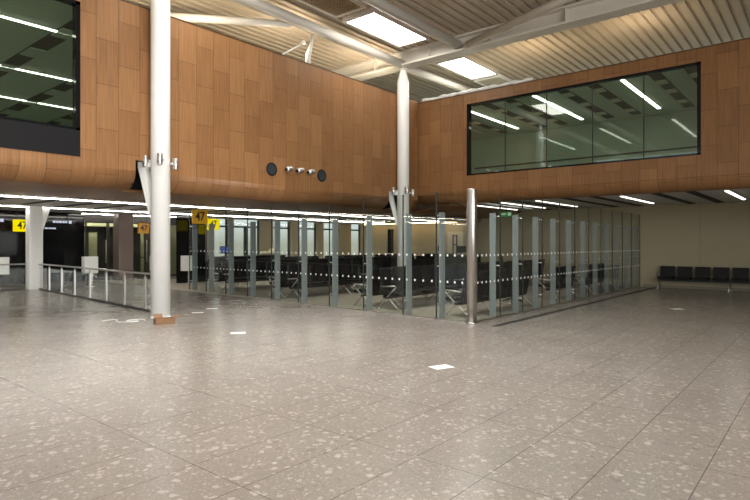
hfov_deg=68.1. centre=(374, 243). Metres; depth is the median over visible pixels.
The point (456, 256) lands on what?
desk
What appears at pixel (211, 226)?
post
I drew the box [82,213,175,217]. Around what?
strip light
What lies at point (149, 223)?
door
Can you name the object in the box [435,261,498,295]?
bench
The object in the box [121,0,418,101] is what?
trim
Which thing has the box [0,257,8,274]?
podium
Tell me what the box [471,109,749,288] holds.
wall
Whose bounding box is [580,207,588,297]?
post
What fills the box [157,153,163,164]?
uplight
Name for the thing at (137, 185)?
trim
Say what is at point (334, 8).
ceiling vent
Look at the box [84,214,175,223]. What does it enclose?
trim
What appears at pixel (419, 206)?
trim
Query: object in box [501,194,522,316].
glass panel
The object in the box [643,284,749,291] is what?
baseboard
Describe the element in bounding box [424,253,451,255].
desk
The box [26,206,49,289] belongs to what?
column
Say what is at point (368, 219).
post
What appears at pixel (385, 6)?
roof beam
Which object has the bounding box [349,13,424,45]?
diffuser
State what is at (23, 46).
ceiling
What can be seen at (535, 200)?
strip light
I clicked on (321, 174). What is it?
wall speaker
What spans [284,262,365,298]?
bench
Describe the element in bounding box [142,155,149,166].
uplight
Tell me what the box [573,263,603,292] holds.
bench
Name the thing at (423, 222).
strip light
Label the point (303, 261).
post
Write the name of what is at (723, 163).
wall
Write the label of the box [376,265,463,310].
bench
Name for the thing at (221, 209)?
glass panel
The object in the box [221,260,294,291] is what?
bench
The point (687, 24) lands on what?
ceiling
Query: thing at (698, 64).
window
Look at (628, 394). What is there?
floor
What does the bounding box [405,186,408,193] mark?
uplight
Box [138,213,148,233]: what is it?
gate sign
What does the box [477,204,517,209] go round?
strip light
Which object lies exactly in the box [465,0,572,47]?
brace
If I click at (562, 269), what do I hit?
bench
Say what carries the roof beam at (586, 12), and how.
on the column at (403, 82)
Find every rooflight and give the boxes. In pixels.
[342,7,429,47]
[435,55,498,79]
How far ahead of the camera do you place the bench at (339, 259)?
25.00 m
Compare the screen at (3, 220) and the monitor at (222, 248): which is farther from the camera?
the monitor at (222, 248)
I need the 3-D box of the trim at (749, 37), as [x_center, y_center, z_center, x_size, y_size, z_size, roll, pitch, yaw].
[11.031,-5.375,13.541,24.300,0.030,0.150,0,0,40]
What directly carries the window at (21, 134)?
in the wall at (237, 108)
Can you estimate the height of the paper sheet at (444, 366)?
0.003 m
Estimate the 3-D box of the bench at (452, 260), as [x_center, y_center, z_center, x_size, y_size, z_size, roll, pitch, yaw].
[4.703,1.173,26.198,0.800,1.067,3.576,0,0,40]
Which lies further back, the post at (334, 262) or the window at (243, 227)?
the window at (243, 227)
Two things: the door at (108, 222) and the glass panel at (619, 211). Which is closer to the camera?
the glass panel at (619, 211)
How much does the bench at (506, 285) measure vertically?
1.067 m
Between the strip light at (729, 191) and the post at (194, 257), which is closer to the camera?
the strip light at (729, 191)
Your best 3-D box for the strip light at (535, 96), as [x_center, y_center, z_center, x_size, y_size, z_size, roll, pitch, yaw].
[6.906,-5.065,20.708,0.150,0.050,4.700,0,0,40]
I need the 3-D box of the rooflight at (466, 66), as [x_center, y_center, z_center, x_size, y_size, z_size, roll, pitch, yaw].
[3.601,-6.845,21.500,1.280,0.150,2.680,0,0,40]
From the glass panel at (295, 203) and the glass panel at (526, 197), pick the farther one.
the glass panel at (295, 203)
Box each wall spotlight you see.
[285,166,293,171]
[296,167,304,173]
[307,169,315,174]
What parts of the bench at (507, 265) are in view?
backrest, backrest, backrest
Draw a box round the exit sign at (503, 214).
[501,212,511,216]
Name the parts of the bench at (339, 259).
backrest, backrest, backrest, backrest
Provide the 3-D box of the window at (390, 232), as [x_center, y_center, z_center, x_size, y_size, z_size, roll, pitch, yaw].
[1.117,-0.200,39.303,0.750,1.900,0.060,0,0,40]
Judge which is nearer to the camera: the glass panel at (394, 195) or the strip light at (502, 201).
the glass panel at (394, 195)
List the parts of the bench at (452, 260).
backrest, backrest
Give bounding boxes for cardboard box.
[153,314,178,324]
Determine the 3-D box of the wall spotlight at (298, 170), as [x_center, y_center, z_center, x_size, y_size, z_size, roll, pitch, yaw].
[-2.236,-2.165,16.371,0.260,0.206,0.263,0,0,40]
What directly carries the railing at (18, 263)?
on the floor
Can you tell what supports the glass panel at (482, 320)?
on the floor
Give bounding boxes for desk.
[208,256,256,278]
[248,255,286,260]
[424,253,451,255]
[451,255,479,257]
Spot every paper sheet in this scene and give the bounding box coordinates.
[230,332,245,333]
[428,364,452,369]
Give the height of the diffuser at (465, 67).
0.030 m
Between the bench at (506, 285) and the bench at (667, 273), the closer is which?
the bench at (506, 285)
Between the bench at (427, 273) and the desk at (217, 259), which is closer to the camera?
the bench at (427, 273)
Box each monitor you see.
[220,246,227,252]
[457,246,465,253]
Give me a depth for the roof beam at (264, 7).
16.66 m
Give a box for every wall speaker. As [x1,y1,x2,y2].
[266,162,276,175]
[317,169,325,181]
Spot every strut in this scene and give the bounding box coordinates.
[283,40,305,54]
[305,33,314,63]
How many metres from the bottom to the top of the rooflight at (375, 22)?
0.150 m
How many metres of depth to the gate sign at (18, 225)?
21.33 m
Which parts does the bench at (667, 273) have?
seat, backrest, seat, backrest, seat, backrest, seat, backrest, seat, backrest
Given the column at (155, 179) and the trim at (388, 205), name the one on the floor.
the column at (155, 179)
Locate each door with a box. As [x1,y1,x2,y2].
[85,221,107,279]
[108,222,112,278]
[133,222,148,277]
[149,223,149,276]
[447,231,463,254]
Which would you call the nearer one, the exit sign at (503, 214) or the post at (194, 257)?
the exit sign at (503, 214)
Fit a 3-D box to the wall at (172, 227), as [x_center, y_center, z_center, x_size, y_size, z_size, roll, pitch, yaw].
[-11.471,0.090,30.975,2.800,3.220,0.150,0,0,40]
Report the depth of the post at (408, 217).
13.30 m
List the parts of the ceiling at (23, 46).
service plate, service plate, service plate, service plate, service plate, service plate, service plate, service plate, service plate, service plate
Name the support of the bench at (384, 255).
on the floor
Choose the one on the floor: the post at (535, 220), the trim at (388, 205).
the post at (535, 220)
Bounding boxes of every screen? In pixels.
[0,217,6,239]
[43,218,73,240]
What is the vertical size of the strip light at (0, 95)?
0.050 m
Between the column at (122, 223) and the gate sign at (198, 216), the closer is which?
the gate sign at (198, 216)
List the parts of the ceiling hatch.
panel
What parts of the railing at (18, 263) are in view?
handrail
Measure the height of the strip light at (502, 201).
0.050 m
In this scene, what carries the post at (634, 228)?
on the floor
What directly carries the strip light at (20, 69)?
attached to the ceiling at (23, 46)
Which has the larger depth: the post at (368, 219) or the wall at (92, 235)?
the wall at (92, 235)
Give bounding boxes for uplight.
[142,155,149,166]
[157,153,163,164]
[169,158,177,169]
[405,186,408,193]
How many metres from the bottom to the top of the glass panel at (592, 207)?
2.870 m
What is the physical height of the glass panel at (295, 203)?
2.870 m
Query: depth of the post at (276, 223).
16.95 m
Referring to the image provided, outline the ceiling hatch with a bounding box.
[474,74,512,86]
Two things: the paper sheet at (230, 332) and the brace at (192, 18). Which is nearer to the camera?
the paper sheet at (230, 332)
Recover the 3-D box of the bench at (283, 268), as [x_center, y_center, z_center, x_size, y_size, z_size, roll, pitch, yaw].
[-2.111,1.173,19.312,0.800,1.067,3.576,0,0,40]
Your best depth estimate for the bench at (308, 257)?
28.22 m
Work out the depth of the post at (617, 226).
20.35 m
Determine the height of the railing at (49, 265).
0.978 m
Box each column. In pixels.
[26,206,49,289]
[113,213,132,279]
[138,0,170,318]
[389,67,408,266]
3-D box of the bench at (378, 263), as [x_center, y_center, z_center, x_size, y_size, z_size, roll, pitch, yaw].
[0.474,1.173,22.430,0.800,1.067,3.576,0,0,40]
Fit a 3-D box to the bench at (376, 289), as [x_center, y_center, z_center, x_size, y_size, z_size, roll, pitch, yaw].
[0.772,1.173,16.208,0.800,1.067,3.576,0,0,40]
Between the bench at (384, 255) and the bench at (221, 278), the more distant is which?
the bench at (384, 255)
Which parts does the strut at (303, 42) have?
rod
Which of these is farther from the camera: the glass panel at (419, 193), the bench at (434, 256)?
the bench at (434, 256)
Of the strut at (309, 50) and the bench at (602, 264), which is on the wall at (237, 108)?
the strut at (309, 50)
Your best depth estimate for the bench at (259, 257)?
30.54 m
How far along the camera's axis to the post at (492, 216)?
12.96 m
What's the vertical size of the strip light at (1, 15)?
0.050 m
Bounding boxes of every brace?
[170,12,290,27]
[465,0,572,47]
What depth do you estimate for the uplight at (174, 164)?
12.82 m
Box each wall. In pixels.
[0,0,417,212]
[0,210,83,283]
[84,221,143,276]
[170,225,175,273]
[176,215,207,282]
[208,218,362,258]
[364,222,479,258]
[418,39,749,205]
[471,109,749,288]
[480,219,481,261]
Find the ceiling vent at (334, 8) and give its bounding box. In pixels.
[296,0,365,17]
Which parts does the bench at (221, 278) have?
backrest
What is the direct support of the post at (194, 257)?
on the floor
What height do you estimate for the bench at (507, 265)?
1.067 m
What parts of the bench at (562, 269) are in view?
seat, backrest, backrest, backrest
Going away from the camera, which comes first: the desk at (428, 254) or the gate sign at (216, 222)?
the gate sign at (216, 222)
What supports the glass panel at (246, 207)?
on the floor
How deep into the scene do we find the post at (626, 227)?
21.26 m
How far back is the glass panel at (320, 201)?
15.41 m
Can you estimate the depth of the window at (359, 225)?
40.93 m
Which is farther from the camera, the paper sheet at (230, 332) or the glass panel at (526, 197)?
the glass panel at (526, 197)
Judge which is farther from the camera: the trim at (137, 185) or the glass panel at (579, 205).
the glass panel at (579, 205)
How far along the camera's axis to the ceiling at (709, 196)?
19.26 m
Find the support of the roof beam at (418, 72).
attached to the roof beam at (586, 12)
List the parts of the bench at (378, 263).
backrest, backrest, backrest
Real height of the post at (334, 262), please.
2.870 m
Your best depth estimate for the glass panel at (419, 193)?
12.84 m
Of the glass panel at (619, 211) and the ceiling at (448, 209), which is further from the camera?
the ceiling at (448, 209)
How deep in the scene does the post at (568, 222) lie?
16.65 m
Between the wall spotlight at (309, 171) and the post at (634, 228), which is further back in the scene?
the post at (634, 228)
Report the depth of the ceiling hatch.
22.95 m
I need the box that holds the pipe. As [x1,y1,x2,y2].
[422,77,532,101]
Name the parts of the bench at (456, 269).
backrest, backrest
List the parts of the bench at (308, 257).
backrest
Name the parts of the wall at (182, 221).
edge trim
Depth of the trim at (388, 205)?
20.74 m
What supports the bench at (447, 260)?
on the floor
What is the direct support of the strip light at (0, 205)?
attached to the ceiling at (20, 201)
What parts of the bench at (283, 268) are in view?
backrest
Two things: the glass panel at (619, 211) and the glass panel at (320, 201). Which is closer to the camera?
the glass panel at (320, 201)
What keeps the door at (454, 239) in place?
in the wall at (423, 234)
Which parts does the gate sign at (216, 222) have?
panel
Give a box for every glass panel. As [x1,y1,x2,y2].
[207,209,224,294]
[225,207,246,296]
[247,206,270,299]
[271,203,297,302]
[298,201,328,306]
[329,198,362,310]
[363,195,402,314]
[403,193,435,318]
[436,254,466,322]
[477,192,500,321]
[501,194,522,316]
[523,197,542,311]
[543,200,559,307]
[560,203,575,303]
[576,205,588,300]
[589,207,601,297]
[613,211,622,292]
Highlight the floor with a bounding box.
[0,274,749,499]
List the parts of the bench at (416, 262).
backrest, backrest, backrest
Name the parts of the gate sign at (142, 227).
panel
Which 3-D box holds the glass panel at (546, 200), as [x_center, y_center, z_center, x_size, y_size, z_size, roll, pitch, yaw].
[4.817,0.265,15.180,0.060,2.870,1.160,0,0,40]
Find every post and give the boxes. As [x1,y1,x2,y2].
[189,212,197,289]
[206,224,213,291]
[225,209,233,293]
[247,207,255,296]
[271,205,279,298]
[298,203,306,302]
[329,201,337,305]
[363,198,371,309]
[402,195,411,314]
[436,192,444,317]
[466,189,477,323]
[489,193,500,316]
[512,197,522,311]
[532,200,542,307]
[550,202,559,303]
[566,205,574,300]
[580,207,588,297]
[593,209,600,294]
[604,210,612,291]
[615,212,622,289]
[624,213,631,287]
[632,215,639,285]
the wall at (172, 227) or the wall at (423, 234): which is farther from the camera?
the wall at (423, 234)
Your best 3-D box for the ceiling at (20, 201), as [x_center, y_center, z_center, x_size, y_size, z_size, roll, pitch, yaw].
[-11.335,-1.448,21.738,8.800,0.064,43.000,0,0,40]
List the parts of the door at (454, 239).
pull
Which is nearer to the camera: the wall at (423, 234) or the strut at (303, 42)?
the strut at (303, 42)
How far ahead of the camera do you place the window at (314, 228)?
37.46 m
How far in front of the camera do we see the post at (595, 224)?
18.49 m
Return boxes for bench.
[214,259,290,288]
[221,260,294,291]
[267,256,318,262]
[268,261,355,296]
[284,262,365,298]
[307,258,362,273]
[330,255,365,262]
[351,259,413,288]
[352,265,435,307]
[372,256,413,267]
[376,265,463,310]
[379,254,413,256]
[393,259,438,266]
[421,255,452,258]
[427,257,466,264]
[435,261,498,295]
[445,267,531,315]
[450,257,479,263]
[460,262,511,294]
[501,255,521,301]
[506,259,544,282]
[538,266,578,299]
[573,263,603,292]
[656,266,749,291]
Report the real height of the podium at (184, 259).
1.200 m
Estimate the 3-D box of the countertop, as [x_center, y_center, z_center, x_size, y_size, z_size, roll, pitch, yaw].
[-7.318,0.635,28.150,0.840,0.050,2.680,0,0,40]
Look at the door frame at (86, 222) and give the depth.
26.46 m
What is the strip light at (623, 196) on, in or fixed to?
attached to the ceiling at (709, 196)
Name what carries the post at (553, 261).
on the floor
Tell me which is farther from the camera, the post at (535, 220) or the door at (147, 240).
the door at (147, 240)
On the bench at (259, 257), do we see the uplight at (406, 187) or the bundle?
the bundle
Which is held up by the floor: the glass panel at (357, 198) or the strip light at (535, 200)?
the glass panel at (357, 198)
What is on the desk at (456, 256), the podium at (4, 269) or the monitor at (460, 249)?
the monitor at (460, 249)
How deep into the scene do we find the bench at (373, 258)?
27.35 m
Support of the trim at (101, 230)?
attached to the wall at (172, 227)
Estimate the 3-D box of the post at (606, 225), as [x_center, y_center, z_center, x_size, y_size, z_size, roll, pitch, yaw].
[8.164,0.265,19.419,0.282,2.870,0.036,0,0,40]
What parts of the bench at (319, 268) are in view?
backrest, seat, backrest, seat, backrest, backrest, seat, backrest, seat, backrest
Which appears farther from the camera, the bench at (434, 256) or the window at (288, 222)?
the window at (288, 222)
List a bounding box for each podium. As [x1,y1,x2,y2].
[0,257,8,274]
[82,256,97,286]
[181,255,191,283]
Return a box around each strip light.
[0,14,59,32]
[0,65,71,80]
[0,95,71,109]
[0,195,427,220]
[0,205,384,223]
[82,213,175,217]
[364,222,447,224]
[471,110,518,128]
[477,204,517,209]
[501,201,545,207]
[533,95,583,119]
[535,200,577,206]
[619,195,654,203]
[620,79,660,108]
[724,189,745,199]
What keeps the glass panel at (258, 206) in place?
on the floor
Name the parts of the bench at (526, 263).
backrest, backrest, backrest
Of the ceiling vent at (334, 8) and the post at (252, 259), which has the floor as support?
the post at (252, 259)
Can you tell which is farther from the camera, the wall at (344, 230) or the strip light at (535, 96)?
the wall at (344, 230)
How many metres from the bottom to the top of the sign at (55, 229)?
1.280 m
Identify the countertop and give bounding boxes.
[208,256,256,257]
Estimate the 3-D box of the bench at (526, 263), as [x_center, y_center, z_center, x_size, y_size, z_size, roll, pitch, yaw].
[5.878,1.173,22.366,0.800,1.067,3.576,0,0,40]
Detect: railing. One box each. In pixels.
[0,263,25,290]
[39,263,149,311]
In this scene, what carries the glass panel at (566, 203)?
on the floor
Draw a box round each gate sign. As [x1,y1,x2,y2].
[13,207,25,231]
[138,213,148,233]
[192,204,207,223]
[207,211,219,229]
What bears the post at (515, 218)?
on the floor
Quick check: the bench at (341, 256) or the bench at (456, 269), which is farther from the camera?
the bench at (341, 256)
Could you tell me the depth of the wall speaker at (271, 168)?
15.70 m
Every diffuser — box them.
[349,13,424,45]
[441,58,494,77]
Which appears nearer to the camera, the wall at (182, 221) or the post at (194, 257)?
the post at (194, 257)
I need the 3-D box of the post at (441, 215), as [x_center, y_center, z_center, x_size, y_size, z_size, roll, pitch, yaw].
[1.488,0.265,12.633,0.036,2.870,0.322,0,0,44]
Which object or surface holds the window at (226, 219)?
in the wall at (344, 230)
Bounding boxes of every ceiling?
[0,0,696,139]
[0,196,438,224]
[126,0,749,102]
[309,204,521,222]
[461,188,749,210]
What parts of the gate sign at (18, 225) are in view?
panel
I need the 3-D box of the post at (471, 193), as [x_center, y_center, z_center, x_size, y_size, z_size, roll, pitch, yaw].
[2.072,0.263,11.869,0.250,2.875,0.250,0,0,40]
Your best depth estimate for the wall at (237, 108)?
14.62 m
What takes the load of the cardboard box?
on the floor
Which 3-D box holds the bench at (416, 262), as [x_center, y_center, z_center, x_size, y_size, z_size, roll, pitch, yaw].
[2.022,1.173,22.965,0.800,1.067,3.576,0,0,40]
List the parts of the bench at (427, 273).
backrest, armrest, seat, backrest, seat, backrest, seat, backrest, backrest, seat, backrest, seat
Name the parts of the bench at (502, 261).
backrest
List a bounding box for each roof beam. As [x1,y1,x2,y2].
[231,0,408,68]
[331,0,684,80]
[361,0,461,48]
[406,68,471,91]
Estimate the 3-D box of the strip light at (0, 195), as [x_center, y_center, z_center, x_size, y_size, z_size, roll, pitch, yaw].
[-8.756,-1.395,18.300,0.100,0.050,41.000,0,0,40]
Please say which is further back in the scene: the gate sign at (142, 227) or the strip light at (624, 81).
the gate sign at (142, 227)
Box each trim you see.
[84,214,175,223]
[84,226,146,277]
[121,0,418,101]
[129,161,142,190]
[383,195,396,208]
[413,200,508,210]
[418,37,749,103]
[474,146,696,168]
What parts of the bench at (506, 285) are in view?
seat, armrest, backrest, backrest, backrest, backrest, backrest, backrest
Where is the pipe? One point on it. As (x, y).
(529, 78)
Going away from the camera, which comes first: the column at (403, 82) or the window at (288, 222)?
the column at (403, 82)
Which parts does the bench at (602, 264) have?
backrest, backrest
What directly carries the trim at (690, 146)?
attached to the wall at (723, 163)
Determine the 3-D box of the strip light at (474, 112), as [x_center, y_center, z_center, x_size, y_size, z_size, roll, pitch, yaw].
[4.751,-5.065,22.495,0.150,0.050,4.700,0,0,40]
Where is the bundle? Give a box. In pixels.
[258,248,273,254]
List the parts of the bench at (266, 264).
backrest, seat, backrest, backrest, seat, backrest, backrest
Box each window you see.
[0,0,79,156]
[220,219,226,255]
[234,221,258,255]
[273,222,288,256]
[300,223,315,255]
[351,225,359,254]
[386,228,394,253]
[467,61,700,175]
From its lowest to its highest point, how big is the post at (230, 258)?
2.870 m
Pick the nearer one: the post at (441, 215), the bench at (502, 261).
the post at (441, 215)
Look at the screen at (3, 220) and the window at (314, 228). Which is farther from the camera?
the window at (314, 228)
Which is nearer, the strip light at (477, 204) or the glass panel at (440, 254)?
the glass panel at (440, 254)
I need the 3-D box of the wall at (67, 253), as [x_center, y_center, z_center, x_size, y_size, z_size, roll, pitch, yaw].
[-21.086,0.090,17.027,0.200,3.220,23.300,0,0,40]
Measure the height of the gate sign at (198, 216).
0.720 m
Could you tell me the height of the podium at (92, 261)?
1.200 m
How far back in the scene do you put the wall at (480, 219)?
26.91 m
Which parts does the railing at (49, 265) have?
post, post, post, post, handrail, post, post, post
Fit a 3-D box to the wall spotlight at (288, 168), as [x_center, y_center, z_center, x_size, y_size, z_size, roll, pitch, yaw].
[-2.504,-2.165,16.048,0.260,0.206,0.263,0,0,40]
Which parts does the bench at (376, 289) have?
seat, armrest, backrest, backrest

